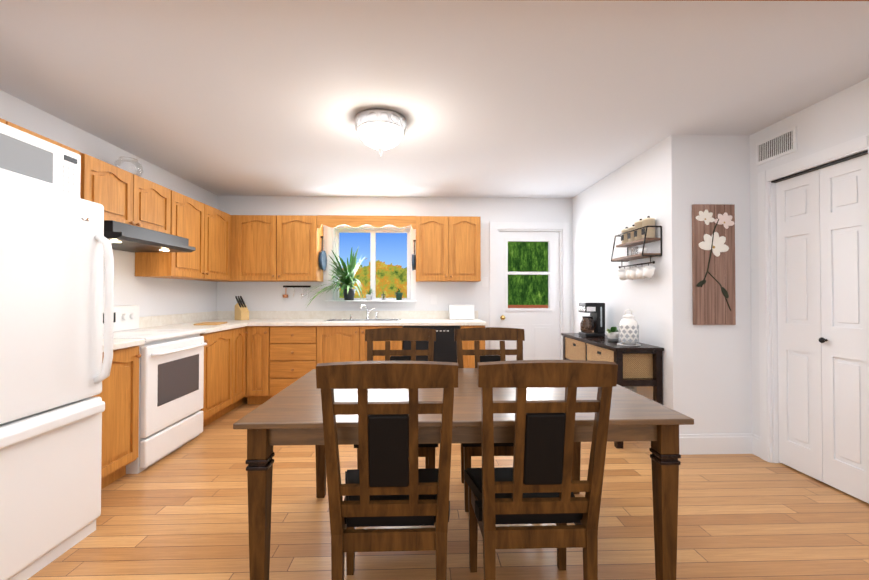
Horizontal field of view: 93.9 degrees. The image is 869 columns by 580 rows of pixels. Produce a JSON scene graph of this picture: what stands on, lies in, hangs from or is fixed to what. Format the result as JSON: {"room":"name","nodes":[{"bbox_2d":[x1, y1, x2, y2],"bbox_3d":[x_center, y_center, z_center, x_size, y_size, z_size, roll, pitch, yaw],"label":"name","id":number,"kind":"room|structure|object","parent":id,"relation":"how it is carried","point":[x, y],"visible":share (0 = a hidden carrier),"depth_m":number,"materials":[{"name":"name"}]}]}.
{"room":"kitchen","nodes":[
{"label":"kitchen","id":0,"kind":"room"},
{"bbox_2d":[0,90,219,316],"bbox_3d":[-2.699,0.008,1.566,0.200,2.460,7.370,0,-1,-2],"label":"wall","id":1,"kind":"structure","parent":0,"point":[154,296],"depth_m":3.60,"materials":[{"name":"white paint"}]},
{"bbox_2d":[0,118,23,131],"bbox_3d":[-2.448,-0.738,1.916,0.316,0.360,0.635,0,-1,-2],"label":"upper cabinet","id":2,"kind":"object","parent":1,"relation":"attached to","point":[8,123],"depth_m":2.21,"materials":[{"name":"brown wood"}]},
{"bbox_2d":[24,128,83,198],"bbox_3d":[-2.463,-0.732,2.380,0.316,0.360,0.535,0,-1,-2],"label":"upper cabinet","id":3,"kind":"object","parent":1,"relation":"attached to","point":[25,130],"depth_m":2.60,"materials":[{"name":"brown wood"}]},
{"bbox_2d":[84,154,143,226],"bbox_3d":[-2.481,-0.685,2.930,0.316,0.440,0.525,0,-1,-2],"label":"upper cabinet","id":4,"kind":"object","parent":1,"relation":"attached to","point":[118,190],"depth_m":2.94,"materials":[{"name":"brown wood"}]},
{"bbox_2d":[140,179,171,234],"bbox_3d":[-2.494,-0.680,3.337,0.316,0.440,0.530,0,-1,-2],"label":"upper cabinet","id":5,"kind":"object","parent":1,"relation":"attached to","point":[156,200],"depth_m":3.41,"materials":[{"name":"brown wood"}]},
{"bbox_2d":[114,156,142,176],"bbox_3d":[-2.505,-0.986,3.320,0.200,0.170,0.200,0,-1,-2],"label":"glass bowl","id":6,"kind":"object","parent":5,"relation":"on","point":[126,167],"visible":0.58,"depth_m":3.29,"materials":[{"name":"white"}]},
{"bbox_2d":[135,190,207,280],"bbox_3d":[-2.511,-0.506,3.879,0.316,0.775,0.680,0,-1,-2],"label":"upper cabinet","id":7,"kind":"object","parent":1,"relation":"attached to","point":[189,215],"depth_m":3.82,"materials":[{"name":"brown wood"}]},
{"bbox_2d":[104,220,195,251],"bbox_3d":[-2.372,-0.398,3.140,0.546,0.124,0.885,0,-1,-2],"label":"range hood","id":8,"kind":"object","parent":7,"relation":"attached to","point":[120,236],"visible":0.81,"depth_m":3.06,"materials":[{"name":"grey metal"}]},
{"bbox_2d":[139,311,215,326],"bbox_3d":[-2.650,0.293,3.588,0.018,0.100,2.916,0,-1,-2],"label":"backsplash","id":9,"kind":"structure","parent":1,"relation":"attached to","point":[148,321],"depth_m":4.13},
{"bbox_2d":[208,205,231,281],"bbox_3d":[-2.528,-0.500,4.407,0.316,0.775,0.615,0,-1,-2],"label":"upper cabinet","id":10,"kind":"object","parent":1,"relation":"attached to","point":[219,222],"depth_m":4.48,"materials":[{"name":"brown wood"}]},
{"bbox_2d":[216,196,571,348],"bbox_3d":[0.290,0.053,5.248,5.990,2.460,0.200,0,-1,-2],"label":"wall","id":11,"kind":"structure","parent":0,"point":[257,296],"depth_m":5.13,"materials":[{"name":"white paint"}]},
{"bbox_2d":[232,215,283,281],"bbox_3d":[-2.103,-0.494,4.916,0.606,0.775,0.316,0,-1,-2],"label":"upper cabinet","id":12,"kind":"object","parent":11,"relation":"attached to","point":[258,248],"depth_m":4.76,"materials":[{"name":"brown wood"}]},
{"bbox_2d":[283,286,310,298],"bbox_3d":[-1.719,0.025,5.043,0.340,0.162,0.077,0,-1,-2],"label":"utensil rail","id":13,"kind":"object","parent":11,"relation":"attached to","point":[285,296],"visible":0.98,"depth_m":5.06,"materials":[{"name":"black metal"}]},
{"bbox_2d":[284,215,323,281],"bbox_3d":[-1.655,-0.493,4.930,0.530,0.775,0.316,0,-1,-2],"label":"upper cabinet","id":14,"kind":"object","parent":11,"relation":"attached to","point":[302,233],"depth_m":4.78,"materials":[{"name":"brown wood"}]},
{"bbox_2d":[318,236,326,270],"bbox_3d":[-1.365,-0.445,4.946,0.045,0.420,0.250,0,-1,-2],"label":"pan","id":15,"kind":"object","parent":14,"relation":"hanging from","point":[322,259],"visible":0.98,"depth_m":4.94,"materials":[{"name":"blue"}]},
{"bbox_2d":[216,311,477,318],"bbox_3d":[-1.076,0.312,5.088,3.260,0.100,0.018,0,-1,-2],"label":"backsplash","id":16,"kind":"structure","parent":11,"relation":"attached to","point":[219,314],"depth_m":5.07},
{"bbox_2d":[325,300,415,301],"bbox_3d":[-0.792,0.140,5.127,1.120,0.019,0.210,0,-1,-2],"label":"window sill","id":17,"kind":"structure","parent":11,"relation":"attached to","point":[370,301],"depth_m":5.02,"materials":[{"name":"white wood"}]},
{"bbox_2d":[305,246,363,308],"bbox_3d":[-1.233,-0.175,4.768,0.876,0.774,0.806,0,-1,-2],"label":"spiky plant","id":18,"kind":"object","parent":17,"relation":"on","point":[345,275],"visible":1,"depth_m":4.88,"materials":[{"name":"green plant"}]},
{"bbox_2d":[364,286,372,299],"bbox_3d":[-0.830,0.035,5.091,0.239,0.189,0.246,0,-1,-2],"label":"potted plant","id":19,"kind":"object","parent":17,"relation":"on","point":[368,296],"visible":0.98,"depth_m":5.14,"materials":[{"name":"green plant"}]},
{"bbox_2d":[394,288,402,299],"bbox_3d":[-0.452,0.051,5.167,0.180,0.159,0.127,0,-1,-2],"label":"potted plant","id":20,"kind":"object","parent":17,"relation":"on","point":[398,294],"visible":1,"depth_m":5.15,"materials":[{"name":"green"}]},
{"bbox_2d":[327,225,415,306],"bbox_3d":[-0.794,-0.325,5.194,1.110,1.075,0.188,0,-1,-2],"label":"window","id":21,"kind":"structure","parent":11,"relation":"in","point":[373,231],"depth_m":5.15,"materials":[{"name":"white wood"}]},
{"bbox_2d":[430,295,436,303],"bbox_3d":[-0.011,0.122,5.134,0.080,0.120,0.005,0,-1,-2],"label":"electrical outlet plate","id":22,"kind":"object","parent":11,"relation":"attached to","point":[433,299],"visible":1,"depth_m":5.13,"materials":[{"name":"white plastic"}]},
{"bbox_2d":[416,216,455,281],"bbox_3d":[-0.004,-0.493,4.983,0.446,0.775,0.316,0,-1,-2],"label":"upper cabinet","id":23,"kind":"object","parent":11,"relation":"attached to","point":[435,235],"depth_m":4.83,"materials":[{"name":"brown wood"}]},
{"bbox_2d":[412,240,415,270],"bbox_3d":[-0.253,-0.425,4.981,0.045,0.380,0.210,0,-1,-2],"label":"pan","id":24,"kind":"object","parent":23,"relation":"hanging from","point":[414,261],"visible":1,"depth_m":4.91,"materials":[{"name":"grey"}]},
{"bbox_2d":[456,216,480,281],"bbox_3d":[0.326,-0.493,4.993,0.446,0.775,0.316,0,-1,-2],"label":"upper cabinet","id":25,"kind":"object","parent":11,"relation":"attached to","point":[468,228],"depth_m":4.84,"materials":[{"name":"brown wood"}]},
{"bbox_2d":[482,278,487,286],"bbox_3d":[0.638,-0.098,5.155,0.080,0.120,0.009,0,-1,-2],"label":"switch plate","id":26,"kind":"object","parent":11,"relation":"attached to","point":[484,282],"visible":1,"depth_m":5.15,"materials":[{"name":"white plastic"}]},
{"bbox_2d":[498,231,559,360],"bbox_3d":[1.221,0.259,5.192,0.818,2.023,0.115,0,-1,-2],"label":"back door","id":27,"kind":"structure","parent":11,"relation":"in","point":[540,327],"depth_m":5.20,"materials":[{"name":"white"}]},
{"bbox_2d":[490,222,569,359],"bbox_3d":[1.212,0.211,5.216,1.020,2.145,0.118,0,-1,-2],"label":"door frame","id":28,"kind":"structure","parent":11,"relation":"attached to","point":[560,227],"depth_m":5.17,"materials":[{"name":"white wood"}]},
{"bbox_2d":[0,0,868,197],"bbox_3d":[0.299,-1.270,1.677,6.200,0.100,7.370,0,-1,-2],"label":"ceiling","id":29,"kind":"structure","parent":0,"point":[529,98],"depth_m":2.35,"materials":[{"name":"white paint"}]},
{"bbox_2d":[355,108,405,154],"bbox_3d":[-0.379,-1.075,2.869,0.360,0.259,0.364,0,-1,-2],"label":"ceiling light","id":30,"kind":"object","parent":29,"relation":"attached to","point":[380,129],"visible":1,"depth_m":2.75,"materials":[{"name":"white glass"}]},
{"bbox_2d":[630,0,868,0],"bbox_3d":[-0.040,-1.129,1.345,5.100,0.190,0.342,0,-1,-2],"label":"ceiling beam","id":31,"kind":"structure","parent":29,"relation":"attached to","point":[749,0],"depth_m":1.45,"materials":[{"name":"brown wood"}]},
{"bbox_2d":[27,401,868,579],"bbox_3d":[0.299,1.289,1.646,6.200,0.100,7.370,0,-1,-2],"label":"floor","id":32,"kind":"structure","parent":0,"point":[181,513],"depth_m":2.14,"materials":[{"name":"brown wood"}]},
{"bbox_2d":[0,176,113,579],"bbox_3d":[-2.110,0.391,1.745,0.929,1.700,0.760,0,-1,-2],"label":"fridge","id":33,"kind":"object","parent":32,"relation":"on","point":[55,247],"visible":1,"depth_m":1.82,"materials":[{"name":"white metal"}]},
{"bbox_2d":[0,122,80,197],"bbox_3d":[-2.049,-0.591,1.867,0.389,0.254,0.545,0,-1,-2],"label":"microwave","id":34,"kind":"object","parent":33,"relation":"on","point":[30,159],"visible":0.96,"depth_m":1.90,"materials":[{"name":"white"}]},
{"bbox_2d":[92,347,140,488],"bbox_3d":[-2.310,0.809,2.445,0.626,0.880,0.622,0,-1,-2],"label":"base cabinet","id":35,"kind":"object","parent":32,"relation":"on","point":[120,390],"depth_m":2.60,"materials":[{"name":"brown wood"}]},
{"bbox_2d":[103,339,143,350],"bbox_3d":[-2.295,0.349,2.451,0.656,0.040,0.622,0,-1,-2],"label":"countertop","id":36,"kind":"structure","parent":35,"relation":"on","point":[118,344],"depth_m":2.62,"materials":[{"name":"beige stone"}]},
{"bbox_2d":[103,305,206,473],"bbox_3d":[-2.273,0.693,3.147,0.692,1.130,0.768,0,-1,-2],"label":"stove","id":37,"kind":"object","parent":32,"relation":"on","point":[171,377],"visible":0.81,"depth_m":3.07,"materials":[{"name":"white metal"}]},
{"bbox_2d":[144,331,231,426],"bbox_3d":[-2.355,0.826,3.852,0.626,0.880,0.642,0,-1,-2],"label":"base cabinet","id":38,"kind":"object","parent":32,"relation":"on","point":[217,397],"depth_m":3.83,"materials":[{"name":"brown wood"}]},
{"bbox_2d":[139,319,255,334],"bbox_3d":[-2.354,0.372,4.296,0.656,0.040,1.518,0,-1,-2],"label":"countertop","id":39,"kind":"structure","parent":38,"relation":"on","point":[230,323],"depth_m":3.98,"materials":[{"name":"beige stone"}]},
{"bbox_2d":[193,322,226,324],"bbox_3d":[-2.281,0.342,4.141,0.220,0.015,0.300,0,-1,-10],"label":"cutting board","id":40,"kind":"object","parent":39,"relation":"on","point":[210,323],"visible":1,"depth_m":4.03,"materials":[{"name":"brown wood"}]},
{"bbox_2d":[235,296,248,319],"bbox_3d":[-2.314,0.214,4.865,0.155,0.288,0.100,0,-1,33],"label":"knife block","id":41,"kind":"object","parent":39,"relation":"on","point":[241,311],"visible":1,"depth_m":4.83,"materials":[{"name":"brown wood"}]},
{"bbox_2d":[232,323,251,409],"bbox_3d":[-2.332,0.831,4.249,0.696,0.880,0.390,0,-1,-2],"label":"base cabinet","id":42,"kind":"object","parent":32,"relation":"on","point":[241,336],"depth_m":4.37,"materials":[{"name":"brown wood"}]},
{"bbox_2d":[252,323,271,403],"bbox_3d":[-1.954,0.837,4.719,0.270,0.880,0.686,0,-1,-2],"label":"base cabinet","id":43,"kind":"object","parent":32,"relation":"on","point":[259,357],"depth_m":4.44,"materials":[{"name":"brown wood"}]},
{"bbox_2d":[268,321,335,399],"bbox_3d":[-1.563,0.838,4.762,0.634,0.880,0.626,0,-1,-2],"label":"base cabinet","id":44,"kind":"object","parent":32,"relation":"on","point":[296,351],"depth_m":4.45,"materials":[{"name":"brown wood"}]},
{"bbox_2d":[256,319,485,326],"bbox_3d":[-0.738,0.378,4.779,2.604,0.040,0.656,0,-1,-2],"label":"countertop","id":45,"kind":"structure","parent":44,"relation":"on","point":[271,322],"depth_m":4.48,"materials":[{"name":"beige stone"}]},
{"bbox_2d":[324,304,401,321],"bbox_3d":[-0.836,0.355,4.798,0.880,0.366,0.420,0,-1,-2],"label":"sink","id":46,"kind":"object","parent":45,"relation":"in","point":[368,319],"visible":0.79,"depth_m":4.94,"materials":[{"name":"silver metal"}]},
{"bbox_2d":[449,305,474,319],"bbox_3d":[0.333,0.271,4.985,0.300,0.178,0.183,0,-1,-2],"label":"toaster","id":47,"kind":"object","parent":45,"relation":"on","point":[461,312],"visible":1,"depth_m":4.90,"materials":[{"name":"white plastic"}]},
{"bbox_2d":[324,335,363,362],"bbox_3d":[-1.053,0.928,4.777,0.435,0.700,0.626,0,-1,-2],"label":"base cabinet","id":48,"kind":"object","parent":32,"relation":"on","point":[341,348],"depth_m":4.47,"materials":[{"name":"brown wood"}]},
{"bbox_2d":[360,335,402,360],"bbox_3d":[-0.618,0.928,4.791,0.435,0.700,0.626,0,-1,-2],"label":"base cabinet","id":49,"kind":"object","parent":32,"relation":"on","point":[377,345],"depth_m":4.48,"materials":[{"name":"brown wood"}]},
{"bbox_2d":[316,361,457,579],"bbox_3d":[-0.164,0.739,1.582,0.472,1.000,0.522,0,-1,-2],"label":"chair","id":50,"kind":"object","parent":32,"relation":"on","point":[388,482],"visible":1,"depth_m":1.40,"materials":[{"name":"brown wood"}]},
{"bbox_2d":[354,328,437,468],"bbox_3d":[-0.220,0.750,2.497,0.472,1.000,0.522,0,-1,-2],"label":"chair","id":51,"kind":"object","parent":32,"relation":"on","point":[413,336],"visible":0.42,"depth_m":2.70,"materials":[{"name":"brown wood"}]},
{"bbox_2d":[403,326,459,362],"bbox_3d":[-0.041,0.841,4.791,0.634,0.875,0.593,0,-1,-2],"label":"dishwasher","id":52,"kind":"object","parent":32,"relation":"on","point":[445,347],"visible":0.35,"depth_m":4.50,"materials":[{"name":"black plastic"}]},
{"bbox_2d":[233,368,693,579],"bbox_3d":[0.105,0.865,2.020,1.695,0.757,1.080,0,-1,-2],"label":"dining table","id":53,"kind":"object","parent":32,"relation":"on","point":[291,414],"visible":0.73,"depth_m":1.55,"materials":[{"name":"brown wood"}]},
{"bbox_2d":[460,327,484,367],"bbox_3d":[0.421,0.838,4.825,0.276,0.880,0.626,0,-1,-2],"label":"base cabinet","id":54,"kind":"object","parent":32,"relation":"on","point":[468,360],"depth_m":4.52,"materials":[{"name":"brown wood"}]},
{"bbox_2d":[454,327,524,511],"bbox_3d":[0.378,0.750,2.516,0.472,1.000,0.522,0,-1,-2],"label":"chair","id":55,"kind":"object","parent":32,"relation":"on","point":[469,450],"visible":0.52,"depth_m":2.71,"materials":[{"name":"brown wood"}]},
{"bbox_2d":[464,360,617,579],"bbox_3d":[0.376,0.739,1.599,0.472,1.000,0.522,0,-1,-2],"label":"chair","id":56,"kind":"object","parent":32,"relation":"on","point":[535,484],"visible":1,"depth_m":1.42,"materials":[{"name":"brown wood"}]},
{"bbox_2d":[561,333,663,448],"bbox_3d":[1.610,0.866,3.844,0.389,0.800,1.270,0,-1,-2],"label":"console table","id":57,"kind":"object","parent":32,"relation":"on","point":[642,365],"visible":0.71,"depth_m":3.29,"materials":[{"name":"brown wood"}]},
{"bbox_2d":[578,302,604,336],"bbox_3d":[1.596,0.299,4.116,0.212,0.340,0.228,0,-1,-2],"label":"coffee maker","id":58,"kind":"object","parent":57,"relation":"on","point":[592,324],"visible":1,"depth_m":4.04,"materials":[{"name":"black plastic"}]},
{"bbox_2d":[603,327,618,341],"bbox_3d":[1.635,0.396,3.681,0.177,0.136,0.156,0,-1,-2],"label":"potted plant","id":59,"kind":"object","parent":57,"relation":"on","point":[612,334],"visible":1,"depth_m":3.64,"materials":[{"name":"white ceramic"}]},
{"bbox_2d":[617,309,640,345],"bbox_3d":[1.625,0.308,3.396,0.180,0.304,0.180,0,-1,-2],"label":"jar","id":60,"kind":"object","parent":57,"relation":"on","point":[628,326],"visible":1,"depth_m":3.34,"materials":[{"name":"white ceramic"}]},
{"bbox_2d":[572,135,691,433],"bbox_3d":[1.850,0.040,4.162,0.100,2.460,2.070,0,-1,-2],"label":"wall","id":61,"kind":"structure","parent":0,"point":[654,184],"depth_m":3.46,"materials":[{"name":"white paint"}]},
{"bbox_2d":[623,386,636,392],"bbox_3d":[1.783,0.945,3.743,0.059,0.140,0.200,0,-1,-2],"label":"outlet","id":62,"kind":"object","parent":61,"relation":"attached to","point":[632,388],"visible":0.19,"depth_m":3.68,"materials":[{"name":"white plastic"}]},
{"bbox_2d":[611,216,661,279],"bbox_3d":[1.736,-0.349,3.523,0.168,0.519,0.576,0,-1,-2],"label":"wall shelf","id":63,"kind":"object","parent":61,"relation":"attached to","point":[640,231],"visible":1,"depth_m":3.42,"materials":[{"name":"brown wood"}]},
{"bbox_2d":[688,135,751,433],"bbox_3d":[2.192,0.028,3.187,0.480,2.460,0.100,0,-1,-2],"label":"wall","id":64,"kind":"structure","parent":0,"point":[710,372],"depth_m":3.14,"materials":[{"name":"white paint"}]},
{"bbox_2d":[692,204,735,324],"bbox_3d":[2.149,-0.195,3.119,0.320,0.925,0.033,0,-1,-2],"label":"framed picture","id":65,"kind":"object","parent":64,"relation":"attached to","point":[713,265],"visible":1,"depth_m":3.11,"materials":[{"name":"brown wood"}]},
{"bbox_2d":[679,433,758,456],"bbox_3d":[2.159,1.182,3.102,0.590,0.150,0.040,0,-1,-2],"label":"baseboard","id":66,"kind":"structure","parent":64,"relation":"attached to","point":[694,444],"depth_m":3.11,"materials":[{"name":"white wood"}]},
{"bbox_2d":[748,78,868,462],"bbox_3d":[2.581,-0.002,0.704,0.100,2.460,4.890,0,-1,-2],"label":"wall","id":67,"kind":"structure","parent":0,"point":[843,116],"depth_m":2.73,"materials":[{"name":"white paint"}]},
{"bbox_2d":[756,126,796,165],"bbox_3d":[2.454,-1.030,2.921,0.011,0.170,0.325,0,-1,-2],"label":"air vent","id":68,"kind":"object","parent":67,"relation":"in","point":[780,144],"visible":1,"depth_m":2.90,"materials":[{"name":"grey metal"}]},
{"bbox_2d":[758,134,868,462],"bbox_3d":[2.507,0.184,2.630,0.123,2.135,0.840,0,-1,-2],"label":"trim","id":69,"kind":"structure","parent":67,"relation":"attached to","point":[830,156],"depth_m":2.96,"materials":[{"name":"white wood"}]},
{"bbox_2d":[776,154,868,502],"bbox_3d":[2.498,0.226,2.629,0.076,2.026,0.643,0,-1,-2],"label":"closet door","id":70,"kind":"structure","parent":67,"relation":"in","point":[822,222],"depth_m":2.60,"materials":[{"name":"white wood"}]},
{"label":"outside","id":71,"kind":"structure","parent":0,"visible":0},
{"bbox_2d":[339,233,406,297],"bbox_3d":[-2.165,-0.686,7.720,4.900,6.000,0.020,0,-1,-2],"label":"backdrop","id":72,"kind":"structure","parent":71,"point":[391,263],"depth_m":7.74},
{"bbox_2d":[508,242,547,304],"bbox_3d":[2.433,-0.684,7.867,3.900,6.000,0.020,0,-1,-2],"label":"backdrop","id":73,"kind":"structure","parent":71,"point":[527,257],"depth_m":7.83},
{"bbox_2d":[508,305,547,307],"bbox_3d":[1.827,0.918,6.447,3.200,1.360,0.060,0,-1,-2],"label":"rail","id":74,"kind":"object","parent":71,"point":[527,306],"depth_m":6.41,"materials":[{"name":"brown wood"}]}
]}

